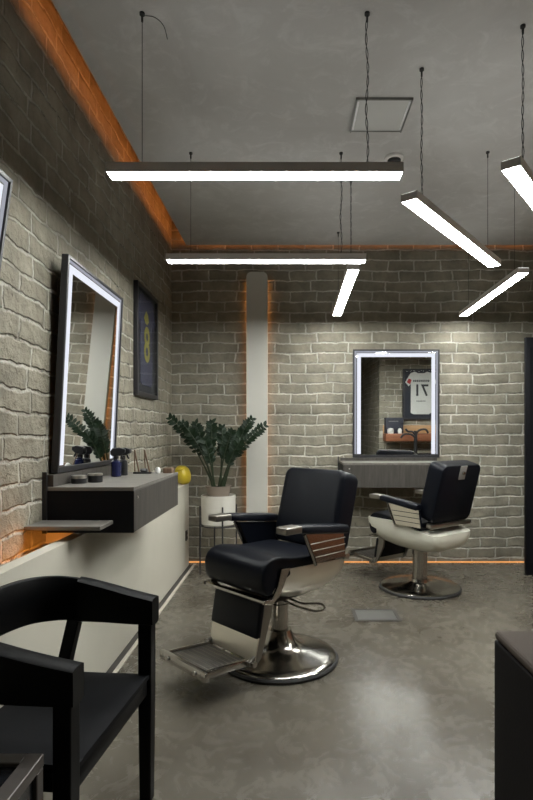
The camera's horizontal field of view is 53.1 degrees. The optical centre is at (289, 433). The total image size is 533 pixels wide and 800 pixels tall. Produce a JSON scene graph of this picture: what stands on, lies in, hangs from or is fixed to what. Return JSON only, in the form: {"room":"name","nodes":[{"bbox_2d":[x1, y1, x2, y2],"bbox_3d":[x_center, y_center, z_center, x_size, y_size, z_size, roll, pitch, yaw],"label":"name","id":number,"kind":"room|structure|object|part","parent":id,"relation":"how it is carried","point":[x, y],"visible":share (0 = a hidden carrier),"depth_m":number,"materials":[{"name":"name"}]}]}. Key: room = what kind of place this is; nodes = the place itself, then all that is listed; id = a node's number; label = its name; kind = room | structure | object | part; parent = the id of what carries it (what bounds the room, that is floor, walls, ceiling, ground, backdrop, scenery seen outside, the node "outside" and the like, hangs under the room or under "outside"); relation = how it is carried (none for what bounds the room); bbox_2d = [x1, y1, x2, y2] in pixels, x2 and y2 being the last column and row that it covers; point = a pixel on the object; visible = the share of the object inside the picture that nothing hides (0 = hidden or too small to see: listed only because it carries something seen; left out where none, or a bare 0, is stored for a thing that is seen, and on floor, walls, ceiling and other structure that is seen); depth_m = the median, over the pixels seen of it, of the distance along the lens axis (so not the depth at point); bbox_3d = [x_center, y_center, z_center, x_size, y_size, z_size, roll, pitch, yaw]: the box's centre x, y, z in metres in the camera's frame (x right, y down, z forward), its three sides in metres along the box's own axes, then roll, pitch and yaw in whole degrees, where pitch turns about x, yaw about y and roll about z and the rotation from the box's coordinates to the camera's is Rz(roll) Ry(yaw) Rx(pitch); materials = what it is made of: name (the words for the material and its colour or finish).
{"room":"salon","nodes":[
{"label":"salon","id":0,"kind":"room"},
{"bbox_2d":[0,0,171,565],"bbox_3d":[-1.250,-0.510,1.405,0.100,3.620,8.210,0,0,0],"label":"wall","id":1,"kind":"structure","parent":0,"point":[59,131],"depth_m":2.65,"materials":[{"name":"brick"}]},
{"bbox_2d":[0,169,12,270],"bbox_3d":[-1.096,-0.382,1.497,0.186,1.084,0.872,0,0,0],"label":"wall mirror","id":2,"kind":"object","parent":1,"relation":"attached to","point":[6,183],"visible":1,"depth_m":1.92,"materials":[{"name":"black paint"}]},
{"bbox_3d":[-1.091,-0.387,1.497,0.006,1.046,0.840,8,0,0],"label":"glass","id":3,"kind":"part","parent":2,"relation":"part of","materials":[{"name":"mirror"}]},
{"bbox_3d":[-1.021,-0.914,1.497,0.035,0.016,0.840,8,0,0],"label":"frame","id":4,"kind":"part","parent":2,"relation":"part of","materials":[{"name":"black paint"}]},
{"bbox_2d":[133,280,157,399],"bbox_3d":[-1.182,-0.740,4.400,0.034,0.880,0.640,0,0,0],"label":"framed picture","id":5,"kind":"object","parent":1,"relation":"attached to","point":[145,305],"visible":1,"depth_m":4.33,"materials":[{"name":"black paint"}]},
{"bbox_3d":[-1.182,-0.740,4.098,0.034,0.880,0.035,0,0,0],"label":"frame","id":6,"kind":"part","parent":5,"relation":"part of","materials":[{"name":"black paint"}]},
{"bbox_3d":[-1.182,-0.318,4.400,0.034,0.035,0.570,0,0,0],"label":"frame","id":7,"kind":"part","parent":5,"relation":"part of","materials":[{"name":"black paint"}]},
{"bbox_3d":[-1.182,-1.163,4.400,0.034,0.035,0.570,0,0,0],"label":"frame","id":8,"kind":"part","parent":5,"relation":"part of","materials":[{"name":"black paint"}]},
{"bbox_3d":[-1.182,-0.740,4.702,0.034,0.880,0.035,0,0,0],"label":"frame","id":9,"kind":"part","parent":5,"relation":"part of","materials":[{"name":"black paint"}]},
{"bbox_2d":[43,562,532,799],"bbox_3d":[1.050,1.350,1.405,4.700,0.100,8.210,0,0,0],"label":"floor","id":10,"kind":"structure","parent":0,"point":[406,710],"depth_m":2.53,"materials":[{"name":"concrete"}]},
{"bbox_2d":[0,754,43,799],"bbox_3d":[-0.788,1.025,1.003,0.420,0.550,0.500,0,0,0],"label":"side table","id":11,"kind":"object","parent":10,"relation":"on","point":[21,775],"visible":1,"depth_m":1.20,"materials":[{"name":"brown metal"}]},
{"bbox_3d":[-0.788,0.765,1.003,0.344,0.010,0.424,0,0,0],"label":"panel","id":12,"kind":"part","parent":11,"relation":"part of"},
{"bbox_3d":[-0.593,1.010,1.003,0.010,0.459,0.434,0,0,0],"label":"panel","id":13,"kind":"part","parent":11,"relation":"part of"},
{"bbox_3d":[-0.595,1.040,1.236,0.032,0.520,0.032,0,0,0],"label":"leg","id":14,"kind":"part","parent":11,"relation":"part of","materials":[{"name":"brown metal"}]},
{"bbox_2d":[0,576,158,799],"bbox_3d":[-0.729,0.895,1.634,0.456,0.809,0.640,0,0,5],"label":"wooden armchair","id":15,"kind":"object","parent":10,"relation":"on","point":[60,711],"visible":0.97,"depth_m":1.65,"materials":[{"name":"black wood"}]},
{"bbox_3d":[-0.805,0.581,1.641,0.289,0.180,0.604,0,0,5],"label":"backrest","id":16,"kind":"part","parent":15,"relation":"part of","materials":[{"name":"black wood"}]},
{"bbox_3d":[-0.672,0.596,1.342,0.288,0.156,0.070,0,0,5],"label":"armrest","id":17,"kind":"part","parent":15,"relation":"part of","materials":[{"name":"black wood"}]},
{"bbox_3d":[-0.717,0.888,1.381,0.280,0.053,0.026,0,0,5],"label":"rail","id":18,"kind":"part","parent":15,"relation":"part of","materials":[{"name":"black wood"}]},
{"bbox_3d":[-0.561,0.983,1.336,0.048,0.634,0.050,0,0,5],"label":"leg","id":19,"kind":"part","parent":15,"relation":"part of","materials":[{"name":"black wood"}]},
{"bbox_3d":[-0.842,0.980,1.919,0.183,0.640,0.047,0,0,-2],"label":"leg","id":20,"kind":"part","parent":15,"relation":"part of","materials":[{"name":"black wood"}]},
{"bbox_3d":[-0.699,0.844,1.631,0.365,0.028,0.528,0,0,5],"label":"seat","id":21,"kind":"part","parent":15,"relation":"part of","materials":[{"name":"black leather"}]},
{"bbox_3d":[-0.540,0.888,1.617,0.034,0.053,0.509,0,0,5],"label":"rail","id":22,"kind":"part","parent":15,"relation":"part of","materials":[{"name":"black wood"}]},
{"bbox_3d":[-0.619,0.596,1.910,0.288,0.156,0.070,0,0,5],"label":"armrest","id":23,"kind":"part","parent":15,"relation":"part of","materials":[{"name":"black wood"}]},
{"bbox_3d":[-0.509,0.983,1.896,0.048,0.634,0.050,0,0,5],"label":"leg","id":24,"kind":"part","parent":15,"relation":"part of","materials":[{"name":"black wood"}]},
{"bbox_2d":[0,483,188,707],"bbox_3d":[-1.100,0.892,2.735,0.200,0.815,5.070,0,0,0],"label":"wall ledge","id":25,"kind":"object","parent":10,"relation":"on","point":[150,559],"visible":0.5,"depth_m":2.90,"materials":[{"name":"beige paint"}]},
{"bbox_2d":[24,464,177,533],"bbox_3d":[-0.977,0.334,3.006,0.445,0.297,1.212,0,0,0],"label":"counter","id":26,"kind":"object","parent":25,"relation":"on","point":[126,503],"visible":0.84,"depth_m":2.59,"materials":[{"name":"grey wood"}]},
{"bbox_2d":[24,520,112,530],"bbox_3d":[-1.027,0.426,2.489,0.344,0.018,0.178,0,0,0],"label":"shelf","id":27,"kind":"object","parent":26,"relation":"attached to","point":[44,525],"depth_m":2.43,"materials":[{"name":"grey wood"}]},
{"bbox_2d":[71,475,86,483],"bbox_3d":[-1.105,0.237,2.790,0.079,0.042,0.079,0,0,0],"label":"tin","id":28,"kind":"object","parent":26,"relation":"on","point":[75,479],"visible":1,"depth_m":2.76,"materials":[{"name":"black plastic"}]},
{"bbox_3d":[-1.105,0.224,2.790,0.079,0.016,0.079,0,0,0],"label":"lid","id":29,"kind":"part","parent":28,"relation":"part of","materials":[{"name":"metal"}]},
{"bbox_3d":[-1.177,0.229,3.106,0.044,0.058,1.008,0,0,0],"label":"rail","id":30,"kind":"part","parent":26,"relation":"part of","materials":[{"name":"grey wood"}]},
{"bbox_2d":[51,254,123,472],"bbox_3d":[-1.142,-0.350,3.080,0.089,1.090,0.872,0,0,0],"label":"wall mirror","id":31,"kind":"object","parent":26,"relation":"on","point":[90,311],"visible":0.9,"depth_m":2.95,"materials":[{"name":"black paint"}]},
{"bbox_3d":[-1.142,-0.350,2.652,0.035,1.090,0.016,3,0,0],"label":"frame","id":32,"kind":"part","parent":31,"relation":"part of","materials":[{"name":"black paint"}]},
{"bbox_3d":[-1.169,0.180,3.080,0.035,0.028,0.840,3,0,0],"label":"frame","id":33,"kind":"part","parent":31,"relation":"part of","materials":[{"name":"black paint"}]},
{"bbox_3d":[-1.115,-0.886,3.080,0.035,0.016,0.840,3,0,0],"label":"frame","id":34,"kind":"part","parent":31,"relation":"part of","materials":[{"name":"black paint"}]},
{"bbox_3d":[-1.142,-0.350,3.508,0.035,1.090,0.016,3,0,0],"label":"frame","id":35,"kind":"part","parent":31,"relation":"part of","materials":[{"name":"black paint"}]},
{"bbox_3d":[-0.979,0.379,2.589,0.441,0.203,0.002,0,0,0],"label":"panel","id":36,"kind":"part","parent":26,"relation":"part of","materials":[{"name":"black laminate"}]},
{"bbox_2d":[88,473,102,482],"bbox_3d":[-1.045,0.234,2.860,0.077,0.047,0.077,0,0,0],"label":"tin","id":37,"kind":"object","parent":26,"relation":"on","point":[92,477],"visible":1,"depth_m":2.83,"materials":[{"name":"black plastic"}]},
{"bbox_3d":[-1.045,0.216,2.860,0.077,0.011,0.077,0,0,0],"label":"lid","id":38,"kind":"part","parent":37,"relation":"part of","materials":[{"name":"metal"}]},
{"bbox_2d":[110,447,125,476],"bbox_3d":[-1.040,0.170,3.223,0.086,0.176,0.060,0,0,-14],"label":"spray bottle","id":39,"kind":"object","parent":26,"relation":"on","point":[115,452],"visible":0.99,"depth_m":3.20,"materials":[{"name":"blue plastic"}]},
{"bbox_2d":[119,448,131,475],"bbox_3d":[-1.035,0.172,3.333,0.084,0.173,0.059,0,0,11],"label":"spray bottle","id":40,"kind":"object","parent":26,"relation":"on","point":[124,463],"visible":0.64,"depth_m":3.31,"materials":[{"name":"black plastic"}]},
{"bbox_2d":[133,450,151,473],"bbox_3d":[-0.958,0.180,3.468,0.117,0.156,0.052,0,0,0],"label":"wooden stand","id":41,"kind":"object","parent":26,"relation":"on","point":[143,470],"visible":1,"depth_m":3.46,"materials":[{"name":"brown wood"}]},
{"bbox_3d":[-0.996,0.175,3.465,0.042,0.147,0.020,0,0,0],"label":"post","id":42,"kind":"part","parent":41,"relation":"part of","materials":[{"name":"brown wood"}]},
{"bbox_3d":[-0.929,0.175,3.465,0.048,0.148,0.020,0,0,0],"label":"post","id":43,"kind":"part","parent":41,"relation":"part of","materials":[{"name":"brown wood"}]},
{"bbox_3d":[-0.768,0.379,3.100,0.020,0.199,1.014,0,0,0],"label":"drawer","id":44,"kind":"part","parent":26,"relation":"part of","materials":[{"name":"grey wood"}]},
{"bbox_2d":[155,467,160,472],"bbox_3d":[-0.868,0.238,3.500,0.040,0.040,0.039,0,0,0],"label":"cup","id":45,"kind":"object","parent":26,"relation":"on","point":[157,470],"visible":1,"depth_m":3.49,"materials":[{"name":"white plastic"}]},
{"bbox_2d":[163,467,173,472],"bbox_3d":[-0.805,0.241,3.540,0.060,0.034,0.080,0,0,0],"label":"box","id":46,"kind":"object","parent":26,"relation":"on","point":[167,469],"visible":1,"depth_m":3.50,"materials":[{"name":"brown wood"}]},
{"bbox_2d":[175,465,190,483],"bbox_3d":[-1.027,0.393,5.119,0.156,0.179,0.161,0,0,0],"label":"ornament","id":47,"kind":"object","parent":25,"relation":"on","point":[184,474],"visible":0.91,"depth_m":5.06,"materials":[{"name":"ceramic"}]},
{"bbox_2d":[185,530,187,540],"bbox_3d":[-0.993,0.975,5.130,0.013,0.096,0.072,0,0,0],"label":"socket","id":48,"kind":"object","parent":25,"relation":"attached to","point":[186,531],"visible":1,"depth_m":5.10,"materials":[{"name":"black plastic"}]},
{"bbox_2d":[199,493,236,573],"bbox_3d":[-0.675,0.938,5.030,0.351,0.725,0.351,0,0,33],"label":"plant stand","id":49,"kind":"object","parent":10,"relation":"on","point":[209,505],"visible":0.8,"depth_m":4.91,"materials":[{"name":"white paint"},{"name":"black metal"}]},
{"bbox_3d":[-0.839,0.985,4.971,0.014,0.630,0.014,0,0,22],"label":"leg","id":50,"kind":"part","parent":49,"relation":"part of","materials":[{"name":"black paint"}]},
{"bbox_2d":[166,413,268,496],"bbox_3d":[-0.678,0.198,4.993,0.976,0.804,0.322,0,0,0],"label":"potted plant","id":51,"kind":"object","parent":49,"relation":"on","point":[233,443],"visible":0.99,"depth_m":4.96,"materials":[{"name":"green plant"}]},
{"bbox_3d":[-0.914,0.183,5.020,0.408,0.651,0.046,0,0,0],"label":"stem","id":52,"kind":"part","parent":51,"relation":"part of","materials":[{"name":"green plant"}]},
{"bbox_3d":[-0.845,0.207,4.980,0.310,0.602,0.018,0,0,-19],"label":"stem","id":53,"kind":"part","parent":51,"relation":"part of","materials":[{"name":"green plant"}]},
{"bbox_3d":[-0.739,0.281,4.938,0.018,0.453,0.145,0,0,37],"label":"stem","id":54,"kind":"part","parent":51,"relation":"part of","materials":[{"name":"green plant"}]},
{"bbox_3d":[-0.720,0.202,4.976,0.018,0.609,0.037,0,0,39],"label":"stem","id":55,"kind":"part","parent":51,"relation":"part of","materials":[{"name":"green plant"}]},
{"bbox_3d":[-0.675,0.544,5.030,0.248,0.112,0.248,0,0,0],"label":"pot","id":56,"kind":"part","parent":51,"relation":"part of","materials":[{"name":"beige ceramic"}]},
{"bbox_3d":[-0.605,0.243,4.952,0.148,0.527,0.109,0,0,0],"label":"stem","id":57,"kind":"part","parent":51,"relation":"part of","materials":[{"name":"green plant"}]},
{"bbox_3d":[-0.555,0.289,4.930,0.203,0.437,0.146,0,0,0],"label":"stem","id":58,"kind":"part","parent":51,"relation":"part of","materials":[{"name":"green plant"}]},
{"bbox_3d":[-0.506,0.187,5.029,0.282,0.641,0.024,0,0,0],"label":"stem","id":59,"kind":"part","parent":51,"relation":"part of","materials":[{"name":"green plant"}]},
{"bbox_3d":[-0.455,0.217,4.948,0.437,0.585,0.142,0,0,0],"label":"stem","id":60,"kind":"part","parent":51,"relation":"part of","materials":[{"name":"green plant"}]},
{"bbox_3d":[-0.675,0.713,5.030,0.324,0.275,0.324,0,0,0],"label":"planter","id":61,"kind":"part","parent":49,"relation":"part of","materials":[{"name":"white ceramic"}]},
{"bbox_2d":[160,467,357,684],"bbox_3d":[-0.145,0.757,3.006,1.118,1.085,0.680,0,0,-45],"label":"barber chair","id":62,"kind":"object","parent":10,"relation":"on","point":[254,580],"visible":1,"depth_m":2.92,"materials":[{"name":"black leather"}]},
{"bbox_3d":[-0.549,1.148,2.839,0.291,0.055,0.022,0,0,-45],"label":"rail","id":63,"kind":"part","parent":62,"relation":"part of","materials":[{"name":"silver metal"}]},
{"bbox_3d":[-0.318,1.148,2.604,0.291,0.055,0.022,0,0,-45],"label":"rail","id":64,"kind":"part","parent":62,"relation":"part of","materials":[{"name":"silver metal"}]},
{"bbox_3d":[-0.303,1.097,2.850,0.038,0.126,0.388,0,0,-45],"label":"leg plate","id":65,"kind":"part","parent":62,"relation":"part of","materials":[{"name":"metal"}]},
{"bbox_3d":[-0.286,0.847,2.867,0.065,0.019,0.500,0,0,-45],"label":"rail","id":66,"kind":"part","parent":62,"relation":"part of","materials":[{"name":"silver metal"}]},
{"bbox_3d":[-0.235,0.519,3.328,0.385,0.085,0.084,0,0,-45],"label":"armrest","id":67,"kind":"part","parent":62,"relation":"part of","materials":[{"name":"black leather"}]},
{"bbox_3d":[-0.197,0.616,3.340,0.333,0.168,0.024,0,0,-45],"label":"arm panel","id":68,"kind":"part","parent":62,"relation":"part of","materials":[{"name":"black leather"}]},
{"bbox_3d":[-0.152,1.016,2.742,0.169,0.323,0.022,0,0,-45],"label":"footrest arm","id":69,"kind":"part","parent":62,"relation":"part of","materials":[{"name":"metal"}]},
{"bbox_2d":[205,539,334,595],"bbox_3d":[-0.102,0.731,3.049,0.611,0.206,0.500,0,0,-45],"label":"seat cushion","id":70,"kind":"object","parent":62,"relation":"on","point":[256,567],"depth_m":2.86,"materials":[{"name":"black leather"}]},
{"bbox_3d":[0.074,0.953,2.982,0.267,0.043,0.082,0,0,25],"label":"lever","id":71,"kind":"part","parent":62,"relation":"part of","materials":[{"name":"silver metal"}]},
{"bbox_3d":[0.155,0.456,3.302,0.255,0.481,0.500,0,0,-45],"label":"backrest","id":72,"kind":"part","parent":62,"relation":"part of","materials":[{"name":"black leather"}]},
{"bbox_3d":[0.175,0.519,2.912,0.385,0.085,0.084,0,0,-45],"label":"armrest","id":73,"kind":"part","parent":62,"relation":"part of","materials":[{"name":"black leather"}]},
{"bbox_3d":[0.198,0.616,2.938,0.335,0.168,0.006,0,0,-45],"label":"plate","id":74,"kind":"part","parent":62,"relation":"part of","materials":[{"name":"brown wood"}]},
{"bbox_2d":[351,609,401,621],"bbox_3d":[0.615,1.297,3.820,0.324,0.006,0.250,0,0,0],"label":"floor plate","id":75,"kind":"object","parent":10,"relation":"on","point":[360,615],"visible":1,"depth_m":3.81,"materials":[{"name":"metal"}]},
{"bbox_3d":[0.615,1.298,3.820,0.274,0.004,0.200,0,0,0],"label":"lid","id":76,"kind":"part","parent":75,"relation":"part of","materials":[{"name":"metal"}]},
{"bbox_2d":[348,460,480,599],"bbox_3d":[1.025,0.756,4.595,0.680,1.088,1.119,0,0,-37],"label":"barber chair","id":77,"kind":"object","parent":10,"relation":"on","point":[433,525],"visible":1,"depth_m":4.27,"materials":[{"name":"black leather"}]},
{"bbox_3d":[0.649,1.105,4.821,0.022,0.055,0.291,0,0,-37],"label":"rail","id":78,"kind":"part","parent":77,"relation":"part of","materials":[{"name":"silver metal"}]},
{"bbox_3d":[0.763,1.010,4.638,0.022,0.248,0.169,0,0,-37],"label":"footrest arm","id":79,"kind":"part","parent":77,"relation":"part of","materials":[{"name":"metal"}]},
{"bbox_3d":[0.896,1.093,4.766,0.388,0.053,0.021,0,0,-37],"label":"leg plate","id":80,"kind":"part","parent":77,"relation":"part of","materials":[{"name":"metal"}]},
{"bbox_2d":[369,510,430,532],"bbox_3d":[1.061,0.763,4.547,0.500,0.206,0.611,0,0,-37],"label":"seat cushion","id":81,"kind":"object","parent":77,"relation":"on","point":[380,521],"depth_m":4.44,"materials":[{"name":"black leather"}]},
{"bbox_3d":[0.888,0.551,4.291,0.084,0.085,0.385,0,0,-37],"label":"armrest","id":82,"kind":"part","parent":77,"relation":"part of","materials":[{"name":"black leather"}]},
{"bbox_3d":[0.911,0.648,4.264,0.006,0.168,0.335,0,0,-37],"label":"plate","id":83,"kind":"part","parent":77,"relation":"part of","materials":[{"name":"wood"}]},
{"bbox_3d":[1.056,1.010,4.858,0.022,0.248,0.169,0,0,-37],"label":"footrest arm","id":84,"kind":"part","parent":77,"relation":"part of","materials":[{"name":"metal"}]},
{"bbox_3d":[0.923,0.648,4.273,0.024,0.168,0.333,0,0,-37],"label":"arm panel","id":85,"kind":"part","parent":77,"relation":"part of","materials":[{"name":"black leather"}]},
{"bbox_3d":[1.278,0.454,4.258,0.500,0.483,0.256,0,0,-37],"label":"backrest","id":86,"kind":"part","parent":77,"relation":"part of","materials":[{"name":"black leather"}]},
{"bbox_2d":[495,631,532,799],"bbox_3d":[1.020,0.931,1.100,0.870,0.738,0.860,0,0,0],"label":"cabinet","id":87,"kind":"object","parent":10,"relation":"on","point":[513,649],"visible":1,"depth_m":1.41,"materials":[{"name":"black wood"}]},
{"bbox_2d":[524,337,532,574],"bbox_3d":[2.595,0.205,4.896,0.850,2.190,0.089,0,0,0],"label":"door","id":88,"kind":"structure","parent":10,"relation":"on","point":[528,341],"depth_m":4.90,"materials":[{"name":"black laminate"}]},
{"bbox_3d":[2.595,-0.295,4.898,0.790,1.010,0.004,0,0,0],"label":"panel","id":89,"kind":"part","parent":88,"relation":"part of","materials":[{"name":"black laminate"}]},
{"bbox_3d":[2.595,0.725,4.898,0.790,0.910,0.004,0,0,0],"label":"panel","id":90,"kind":"part","parent":88,"relation":"part of","materials":[{"name":"black laminate"}]},
{"bbox_2d":[52,0,532,244],"bbox_3d":[1.127,-1.925,1.383,4.345,0.050,7.965,0,0,0],"label":"ceiling","id":91,"kind":"structure","parent":0,"point":[231,80],"depth_m":3.04,"materials":[{"name":"paint"}]},
{"bbox_2d":[105,11,403,180],"bbox_3d":[-0.157,-1.532,2.414,1.322,0.736,0.104,0,0,0],"label":"pendant lamp","id":92,"kind":"object","parent":91,"relation":"hanging from","point":[117,171],"visible":1,"depth_m":2.36,"materials":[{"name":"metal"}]},
{"bbox_2d":[107,172,401,179],"bbox_3d":[-0.157,-1.168,2.405,1.314,0.008,0.077,0,0,0],"label":"diffuser","id":93,"kind":"object","parent":92,"relation":"attached to","point":[113,175],"depth_m":2.40,"materials":[{"name":"white plastic"}]},
{"bbox_2d":[166,152,365,263],"bbox_3d":[-0.160,-1.532,3.600,1.340,0.736,0.085,0,0,0],"label":"pendant lamp","id":94,"kind":"object","parent":91,"relation":"hanging from","point":[171,258],"visible":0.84,"depth_m":3.56,"materials":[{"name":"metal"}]},
{"bbox_2d":[167,260,364,262],"bbox_3d":[-0.160,-1.168,3.600,1.332,0.008,0.077,0,0,0],"label":"diffuser","id":95,"kind":"object","parent":94,"relation":"attached to","point":[169,261],"depth_m":3.60,"materials":[{"name":"white plastic"}]},
{"bbox_2d":[332,264,358,315],"bbox_3d":[0.455,-1.087,4.191,0.085,0.259,1.964,0,0,0],"label":"pendant lamp","id":96,"kind":"object","parent":91,"relation":"hanging from","point":[349,277],"depth_m":4.28,"materials":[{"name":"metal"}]},
{"bbox_2d":[333,270,358,315],"bbox_3d":[0.455,-1.168,4.500,0.077,0.035,1.352,0,0,0],"label":"diffuser","id":97,"kind":"object","parent":96,"relation":"attached to","point":[349,278],"depth_m":4.36,"materials":[{"name":"white plastic"}]},
{"bbox_2d":[350,181,351,252],"bbox_3d":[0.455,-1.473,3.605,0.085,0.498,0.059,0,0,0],"label":"cable","id":98,"kind":"object","parent":91,"relation":"hanging from","point":[350,181],"depth_m":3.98,"materials":[{"name":"metal"}]},
{"bbox_2d":[350,97,413,132],"bbox_3d":[0.535,-1.891,3.170,0.324,0.018,0.324,0,0,0],"label":"ceiling hatch","id":99,"kind":"object","parent":91,"relation":"attached to","point":[384,114],"visible":1,"depth_m":3.14,"materials":[{"name":"metal"}]},
{"bbox_2d":[385,153,403,161],"bbox_3d":[0.715,-1.877,3.660,0.128,0.043,0.128,0,0,0],"label":"smoke detector","id":100,"kind":"object","parent":91,"relation":"attached to","point":[392,157],"visible":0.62,"depth_m":3.62,"materials":[{"name":"white plastic"}]},
{"bbox_2d":[401,67,500,267],"bbox_3d":[1.008,-1.532,3.180,0.085,0.736,1.340,0,0,38],"label":"pendant lamp","id":101,"kind":"object","parent":91,"relation":"hanging from","point":[415,201],"visible":1,"depth_m":2.97,"materials":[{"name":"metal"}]},
{"bbox_2d":[403,199,498,266],"bbox_3d":[1.008,-1.168,3.180,0.077,0.008,1.332,0,0,38],"label":"diffuser","id":102,"kind":"object","parent":101,"relation":"attached to","point":[424,209],"depth_m":3.05,"materials":[{"name":"white plastic"}]},
{"bbox_2d":[459,188,528,315],"bbox_3d":[1.700,-1.528,4.555,0.085,0.744,1.345,0,0,0],"label":"pendant lamp","id":103,"kind":"object","parent":91,"relation":"hanging from","point":[516,274],"visible":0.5,"depth_m":4.33,"materials":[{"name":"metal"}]},
{"bbox_2d":[460,273,527,315],"bbox_3d":[1.700,-1.168,4.555,0.077,0.024,1.337,0,0,0],"label":"diffuser","id":104,"kind":"object","parent":103,"relation":"attached to","point":[512,278],"depth_m":4.43,"materials":[{"name":"white plastic"}]},
{"bbox_2d":[501,24,532,209],"bbox_3d":[1.381,-1.532,2.855,0.085,0.736,1.340,0,0,38],"label":"pendant lamp","id":105,"kind":"object","parent":91,"relation":"hanging from","point":[516,170],"visible":1,"depth_m":2.45,"materials":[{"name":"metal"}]},
{"bbox_2d":[503,166,532,208],"bbox_3d":[1.381,-1.168,2.855,0.077,0.008,1.332,0,0,38],"label":"diffuser","id":106,"kind":"object","parent":105,"relation":"attached to","point":[520,177],"depth_m":2.45,"materials":[{"name":"white plastic"}]},
{"bbox_2d":[172,220,532,561],"bbox_3d":[1.100,-0.510,5.460,4.600,3.620,0.100,0,0,0],"label":"wall","id":107,"kind":"structure","parent":0,"point":[402,296],"depth_m":5.41,"materials":[{"name":"brick"}]},
{"bbox_2d":[106,565,191,672],"bbox_3d":[-0.981,1.298,2.735,0.038,0.005,5.070,0,0,0],"label":"trim","id":108,"kind":"structure","parent":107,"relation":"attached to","point":[120,657],"depth_m":3.36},
{"bbox_2d":[112,564,195,672],"bbox_3d":[-0.950,1.296,2.755,0.024,0.008,5.110,0,0,0],"label":"trim","id":109,"kind":"structure","parent":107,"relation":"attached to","point":[135,644],"depth_m":3.88,"materials":[{"name":"metal"}]},
{"bbox_2d":[246,272,267,521],"bbox_3d":[-0.330,-0.160,5.367,0.212,2.920,0.084,0,0,0],"label":"pillar","id":110,"kind":"structure","parent":107,"relation":"attached to","point":[256,282],"depth_m":5.33,"materials":[{"name":"white paint"}]},
{"bbox_2d":[338,456,436,487],"bbox_3d":[0.983,0.366,5.192,0.999,0.282,0.433,0,0,0],"label":"shelf","id":111,"kind":"object","parent":107,"relation":"attached to","point":[369,472],"visible":0.67,"depth_m":4.98,"materials":[{"name":"grey wood"}]},
{"bbox_3d":[0.988,0.397,4.990,0.979,0.212,0.020,0,0,0],"label":"drawer","id":112,"kind":"part","parent":111,"relation":"part of","materials":[{"name":"grey wood"}]},
{"bbox_3d":[0.994,0.255,5.387,0.973,0.030,0.044,0,0,0],"label":"rail","id":113,"kind":"part","parent":111,"relation":"part of","materials":[{"name":"grey wood"}]},
{"bbox_2d":[353,349,439,457],"bbox_3d":[1.070,-0.307,5.383,0.872,1.090,0.035,0,0,0],"label":"wall mirror","id":114,"kind":"object","parent":107,"relation":"attached to","point":[396,392],"visible":1,"depth_m":5.38,"materials":[{"name":"clear mirror"}]},
{"bbox_3d":[0.642,-0.307,5.383,0.016,1.090,0.035,0,0,0],"label":"frame","id":115,"kind":"part","parent":114,"relation":"part of","materials":[{"name":"black paint"}]},
{"bbox_3d":[1.070,0.224,5.387,0.840,0.028,0.035,0,0,0],"label":"frame","id":116,"kind":"part","parent":114,"relation":"part of","materials":[{"name":"black paint"}]},
{"bbox_3d":[1.070,-0.844,5.379,0.840,0.016,0.035,0,0,0],"label":"frame","id":117,"kind":"part","parent":114,"relation":"part of","materials":[{"name":"black paint"}]},
{"bbox_3d":[1.498,-0.307,5.383,0.016,1.090,0.035,0,0,0],"label":"frame","id":118,"kind":"part","parent":114,"relation":"part of","materials":[{"name":"black paint"}]}
]}

